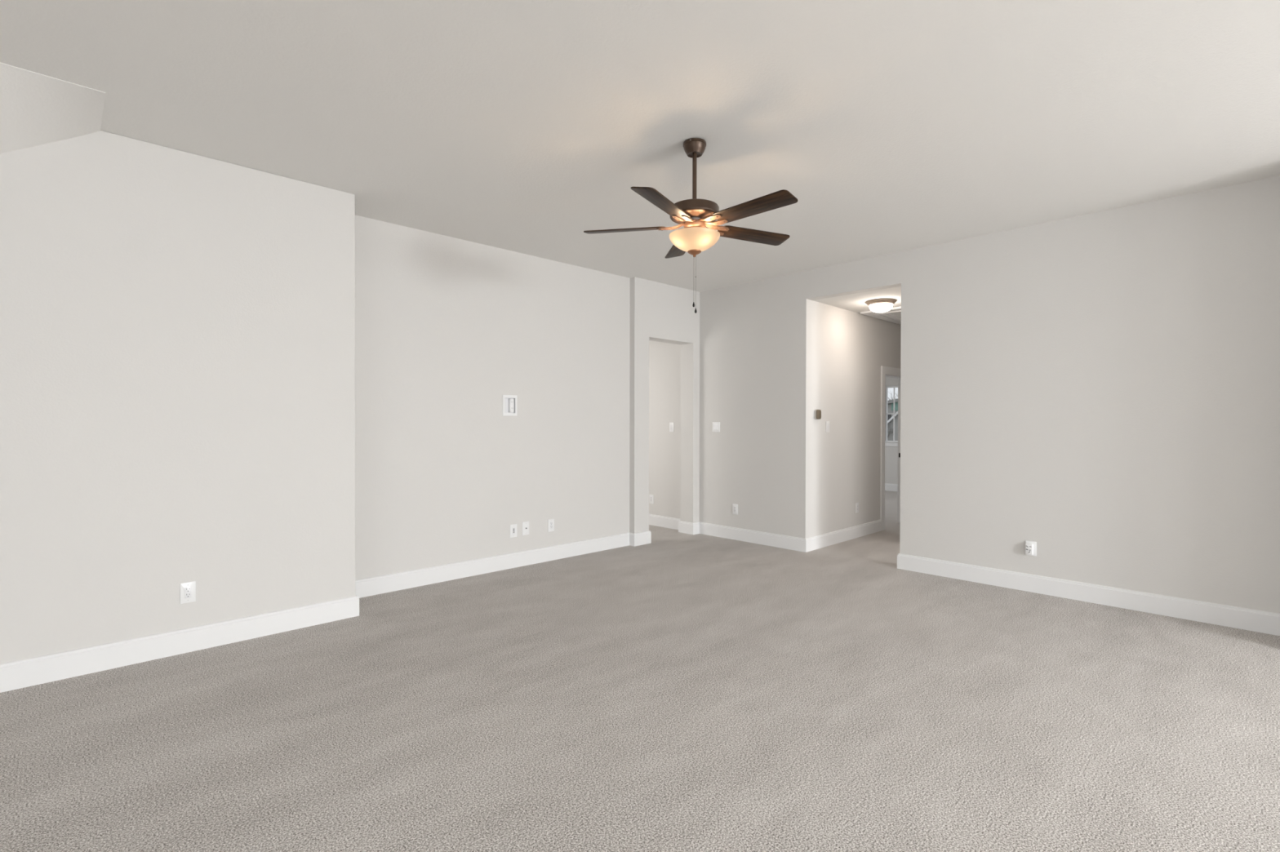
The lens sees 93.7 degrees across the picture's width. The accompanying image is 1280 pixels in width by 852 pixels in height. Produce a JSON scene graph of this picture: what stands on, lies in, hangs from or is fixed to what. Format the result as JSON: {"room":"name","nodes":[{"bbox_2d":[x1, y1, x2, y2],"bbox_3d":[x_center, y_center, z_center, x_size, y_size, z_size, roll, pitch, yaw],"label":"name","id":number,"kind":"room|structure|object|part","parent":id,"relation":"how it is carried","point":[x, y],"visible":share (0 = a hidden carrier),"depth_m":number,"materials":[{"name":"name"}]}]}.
{"room":"empty living room","nodes":[
{"label":"empty living room","id":0,"kind":"room"},
{"bbox_2d":[0,62,105,153],"bbox_3d":[-4.574,-1.525,1.533,4.772,0.263,0.555,0,1,-44],"label":"ceiling","id":1,"kind":"structure","parent":0,"point":[36,109],"depth_m":3.02,"materials":[{"name":"white paint"}]},
{"bbox_2d":[0,130,355,663],"bbox_3d":[-4.468,-0.139,2.414,6.139,3.048,0.586,0,1,-44],"label":"wall","id":2,"kind":"structure","parent":0,"point":[177,327],"depth_m":3.58,"materials":[{"name":"white paint"}]},
{"bbox_2d":[179,581,195,604],"bbox_3d":[-2.760,1.017,3.663,0.078,0.125,0.009,0,1,-44],"label":"wall outlet","id":3,"kind":"object","parent":2,"relation":"attached to","point":[187,590],"visible":1,"depth_m":3.66,"materials":[{"name":"white plastic"}]},
{"bbox_2d":[184,586,191,598],"bbox_3d":[-2.760,1.017,3.662,0.033,0.067,0.004,0,1,-44],"label":"receptacle","id":4,"kind":"object","parent":3,"relation":"attached to","point":[188,590],"depth_m":3.66,"materials":[{"name":"white plastic"}]},
{"bbox_2d":[0,530,651,693],"bbox_3d":[-3.120,1.308,3.489,0.480,0.145,9.555,0,1,42],"label":"baseboard","id":5,"kind":"structure","parent":2,"relation":"attached to","point":[18,674],"depth_m":3.93,"materials":[{"name":"white paint"}]},
{"bbox_2d":[355,215,624,580],"bbox_3d":[-1.321,-0.157,5.777,3.061,3.048,0.130,0,1,-44],"label":"wall","id":6,"kind":"structure","parent":0,"point":[446,327],"depth_m":5.50,"materials":[{"name":"white paint"}]},
{"bbox_2d":[502,395,517,416],"bbox_3d":[-1.260,-0.197,5.764,0.158,0.198,0.042,0,1,-44],"label":"media box","id":7,"kind":"object","parent":6,"relation":"attached to","point":[509,402],"visible":1,"depth_m":5.77,"materials":[{"name":"white plastic"}]},
{"bbox_2d":[508,398,514,412],"bbox_3d":[-1.242,-0.197,5.782,0.044,0.132,0.035,0,1,-44],"label":"receptacle","id":8,"kind":"object","parent":7,"relation":"attached to","point":[511,401],"depth_m":5.77,"materials":[{"name":"grey plastic"}]},
{"bbox_2d":[510,524,516,537],"bbox_3d":[-1.220,1.011,5.789,0.078,0.125,0.009,0,1,-44],"label":"cable plate","id":9,"kind":"object","parent":6,"relation":"attached to","point":[513,527],"visible":1,"depth_m":5.79,"materials":[{"name":"white plastic"}]},
{"bbox_2d":[522,521,528,535],"bbox_3d":[-1.117,1.004,5.882,0.078,0.130,0.018,0,1,-44],"label":"plate","id":10,"kind":"object","parent":6,"relation":"attached to","point":[525,524],"visible":1,"depth_m":5.88,"materials":[{"name":"white plastic"}]},
{"bbox_2d":[547,519,554,532],"bbox_3d":[-0.902,1.010,6.096,0.078,0.125,0.009,0,1,-44],"label":"wall outlet","id":11,"kind":"object","parent":6,"relation":"attached to","point":[550,522],"visible":1,"depth_m":6.09,"materials":[{"name":"white plastic"}]},
{"bbox_2d":[0,490,1279,851],"bbox_3d":[2.572,1.454,2.851,17.150,0.120,14.800,0,1,-44],"label":"floor","id":12,"kind":"structure","parent":0,"point":[677,691],"depth_m":2.79,"materials":[{"name":"beige carpet"}]},
{"bbox_2d":[0,0,1279,292],"bbox_3d":[1.129,-1.694,-0.321,10.690,0.120,12.290,0,1,-44],"label":"ceiling","id":13,"kind":"structure","parent":0,"point":[529,127],"depth_m":3.11,"materials":[{"name":"white paint"}]},
{"bbox_2d":[583,137,798,313],"bbox_3d":[0.351,-1.161,3.490,1.287,0.998,1.231,0,1,-44],"label":"ceiling fan","id":14,"kind":"object","parent":13,"relation":"hanging from","point":[695,215],"visible":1,"depth_m":3.43,"materials":[{"name":"brown wood"}]},
{"bbox_3d":[-0.089,-1.176,3.601,0.492,0.034,0.133,0,0,11],"label":"blade","id":15,"kind":"part","parent":14,"relation":"part of","materials":[{"name":"brown wood"}]},
{"bbox_3d":[0.121,-1.172,3.159,0.133,0.034,0.492,0,0,29],"label":"blade","id":16,"kind":"part","parent":14,"relation":"part of","materials":[{"name":"brown wood"}]},
{"bbox_3d":[0.267,-1.178,3.937,0.133,0.034,0.492,0,0,-7],"label":"blade","id":17,"kind":"part","parent":14,"relation":"part of","materials":[{"name":"brown wood"}]},
{"bbox_3d":[0.320,-1.073,3.525,0.298,0.096,0.298,0,1,-44],"label":"lamp shade","id":18,"kind":"part","parent":14,"relation":"part of","materials":[{"name":"beige glass"}]},
{"bbox_3d":[0.328,-0.850,3.527,0.006,0.320,0.006,0,1,-44],"label":"pull chain","id":19,"kind":"part","parent":14,"relation":"part of","materials":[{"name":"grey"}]},
{"bbox_3d":[0.696,-1.175,3.703,0.492,0.034,0.133,0,0,-25],"label":"blade","id":20,"kind":"part","parent":14,"relation":"part of","materials":[{"name":"brown wood"}]},
{"bbox_3d":[0.606,-1.172,3.222,0.133,0.034,0.492,0,1,-43],"label":"blade","id":21,"kind":"part","parent":14,"relation":"part of","materials":[{"name":"brown wood"}]},
{"bbox_2d":[624,276,699,533],"bbox_3d":[0.241,-0.165,7.237,1.215,3.048,0.214,0,1,-44],"label":"wall","id":22,"kind":"structure","parent":0,"point":[654,311],"depth_m":6.95,"materials":[{"name":"white paint"}]},
{"bbox_2d":[811,300,901,537],"bbox_3d":[4.114,-0.018,8.826,6.310,2.744,0.115,0,1,-44],"label":"wall","id":23,"kind":"structure","parent":0,"point":[850,348],"depth_m":7.15,"materials":[{"name":"white paint"}]},
{"bbox_2d":[813,409,821,419],"bbox_3d":[1.968,-0.128,6.644,0.108,0.108,0.032,0,1,-44],"label":"thermostat","id":24,"kind":"object","parent":23,"relation":"attached to","point":[817,413],"visible":1,"depth_m":6.62,"materials":[{"name":"white plastic"}]},
{"bbox_2d":[826,421,829,432],"bbox_3d":[2.139,0.009,6.826,0.078,0.125,0.010,0,1,-44],"label":"light switch","id":25,"kind":"object","parent":23,"relation":"attached to","point":[827,422],"visible":1,"depth_m":6.82,"materials":[{"name":"white plastic"}]},
{"bbox_2d":[855,502,858,513],"bbox_3d":[2.659,1.001,7.340,0.078,0.125,0.009,0,1,-44],"label":"wall outlet","id":26,"kind":"object","parent":23,"relation":"attached to","point":[856,504],"visible":1,"depth_m":7.33,"materials":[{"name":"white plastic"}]},
{"bbox_2d":[880,365,900,530],"bbox_3d":[3.424,0.288,8.160,0.946,2.139,0.151,0,1,-44],"label":"door frame","id":27,"kind":"structure","parent":23,"relation":"in","point":[886,371],"depth_m":7.83,"materials":[{"name":"white paint"}]},
{"bbox_3d":[3.378,0.288,8.208,0.946,2.139,0.018,0,1,-44],"label":"casing","id":28,"kind":"part","parent":27,"relation":"part of","materials":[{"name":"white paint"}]},
{"bbox_2d":[813,286,901,313],"bbox_3d":[3.860,-1.443,9.167,6.430,0.100,7.420,0,1,-44],"label":"ceiling","id":29,"kind":"structure","parent":0,"point":[855,303],"depth_m":6.50,"materials":[{"name":"white paint"}]},
{"bbox_2d":[860,306,901,324],"bbox_3d":[3.478,-1.368,7.427,1.400,0.025,0.890,0,1,-44],"label":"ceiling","id":30,"kind":"structure","parent":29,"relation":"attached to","point":[893,315],"depth_m":7.37,"materials":[{"name":"white paint"}]},
{"bbox_3d":[3.478,-1.375,7.427,1.196,0.011,0.686,0,1,-44],"label":"hatch panel","id":31,"kind":"part","parent":30,"relation":"part of","materials":[{"name":"white paint"}]},
{"bbox_3d":[3.478,-1.362,7.427,1.060,0.014,0.570,0,1,-44],"label":"panel moulding","id":32,"kind":"part","parent":30,"relation":"part of","materials":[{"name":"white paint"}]},
{"bbox_2d":[865,298,897,313],"bbox_3d":[2.659,-1.308,6.620,0.326,0.136,0.326,0,1,-44],"label":"flush ceiling light","id":33,"kind":"object","parent":29,"relation":"attached to","point":[877,305],"visible":1,"depth_m":6.53,"materials":[{"name":"white glass"}]},
{"bbox_2d":[884,377,897,484],"bbox_3d":[5.006,-0.043,12.527,0.120,2.744,3.963,0,1,-44],"label":"wall","id":34,"kind":"structure","parent":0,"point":[891,452],"depth_m":12.30,"materials":[{"name":"white paint"}]},
{"bbox_2d":[884,385,897,446],"bbox_3d":[5.310,-0.207,12.183,0.150,1.252,0.802,0,1,-44],"label":"window","id":35,"kind":"structure","parent":34,"relation":"attached to","point":[887,443],"depth_m":12.34,"materials":[{"name":"white paint"}]},
{"bbox_2d":[884,483,897,491],"bbox_3d":[4.954,1.257,12.488,0.018,0.145,3.963,0,1,-44],"label":"baseboard","id":36,"kind":"structure","parent":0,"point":[891,487],"depth_m":12.27,"materials":[{"name":"white paint"}]},
{"bbox_2d":[648,175,1279,613],"bbox_3d":[4.101,-0.137,4.213,0.125,3.048,14.650,0,1,-44],"label":"wall","id":37,"kind":"structure","parent":0,"point":[1100,390],"depth_m":4.88,"materials":[{"name":"white paint"}]},
{"bbox_2d":[648,494,653,503],"bbox_3d":[0.156,1.000,8.198,0.009,0.125,0.078,0,1,-44],"label":"wall outlet","id":38,"kind":"object","parent":37,"relation":"attached to","point":[651,496],"visible":1,"depth_m":8.19,"materials":[{"name":"white plastic"}]},
{"bbox_2d":[669,422,674,431],"bbox_3d":[0.416,0.016,7.922,0.010,0.125,0.078,0,1,-44],"label":"light switch","id":39,"kind":"object","parent":37,"relation":"attached to","point":[671,424],"visible":1,"depth_m":7.91,"materials":[{"name":"white plastic"}]},
{"bbox_2d":[712,422,719,431],"bbox_3d":[0.937,0.013,7.385,0.010,0.122,0.119,0,1,-44],"label":"light switch","id":40,"kind":"object","parent":37,"relation":"attached to","point":[716,425],"visible":1,"depth_m":7.38,"materials":[{"name":"white plastic"}]},
{"bbox_2d":[732,503,737,515],"bbox_3d":[1.139,0.997,7.182,0.009,0.125,0.078,0,1,-44],"label":"wall outlet","id":41,"kind":"object","parent":37,"relation":"attached to","point":[735,507],"visible":1,"depth_m":7.18,"materials":[{"name":"white plastic"}]},
{"bbox_2d":[648,514,881,552],"bbox_3d":[0.997,1.278,8.565,1.981,0.145,4.097,0,1,-44],"label":"baseboard","id":42,"kind":"structure","parent":37,"relation":"attached to","point":[791,543],"depth_m":7.15,"materials":[{"name":"white paint"}]},
{"bbox_2d":[1025,540,1036,556],"bbox_3d":[3.245,1.019,4.985,0.038,0.120,0.080,0,1,-44],"label":"electrical outlet","id":43,"kind":"object","parent":37,"relation":"attached to","point":[1030,546],"visible":1,"depth_m":4.98,"materials":[{"name":"white plastic"}]},
{"bbox_2d":[897,553,1279,635],"bbox_3d":[2.093,1.350,-1.148,10.600,0.145,9.422,0,1,-44],"label":"baseboard","id":44,"kind":"structure","parent":37,"relation":"attached to","point":[1246,619],"depth_m":4.62,"materials":[{"name":"white paint"}]},
{"label":"outside","id":45,"kind":"structure","parent":0,"visible":0},
{"bbox_3d":[26.741,4.370,46.804,76.500,0.100,90.000,0,1,-44],"label":"ground","id":46,"kind":"structure","parent":45,"visible":0},
{"bbox_2d":[887,411,897,440],"bbox_3d":[14.793,1.150,31.451,7.000,6.520,10.400,0,1,-44],"label":"house","id":47,"kind":"structure","parent":46,"relation":"on","point":[890,420],"depth_m":29.97,"materials":[{"name":"grey"}]},
{"bbox_2d":[887,398,897,417],"bbox_3d":[18.292,0.974,40.057,6.600,6.760,8.500,0,1,-44],"label":"house","id":48,"kind":"structure","parent":46,"relation":"on","point":[890,407],"depth_m":37.96,"materials":[{"name":"grey"}]},
{"bbox_3d":[16.279,-1.298,37.775,0.090,0.630,0.850,0,1,-44],"label":"sheathing panel","id":49,"kind":"part","parent":48,"relation":"part of","materials":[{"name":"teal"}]}
]}

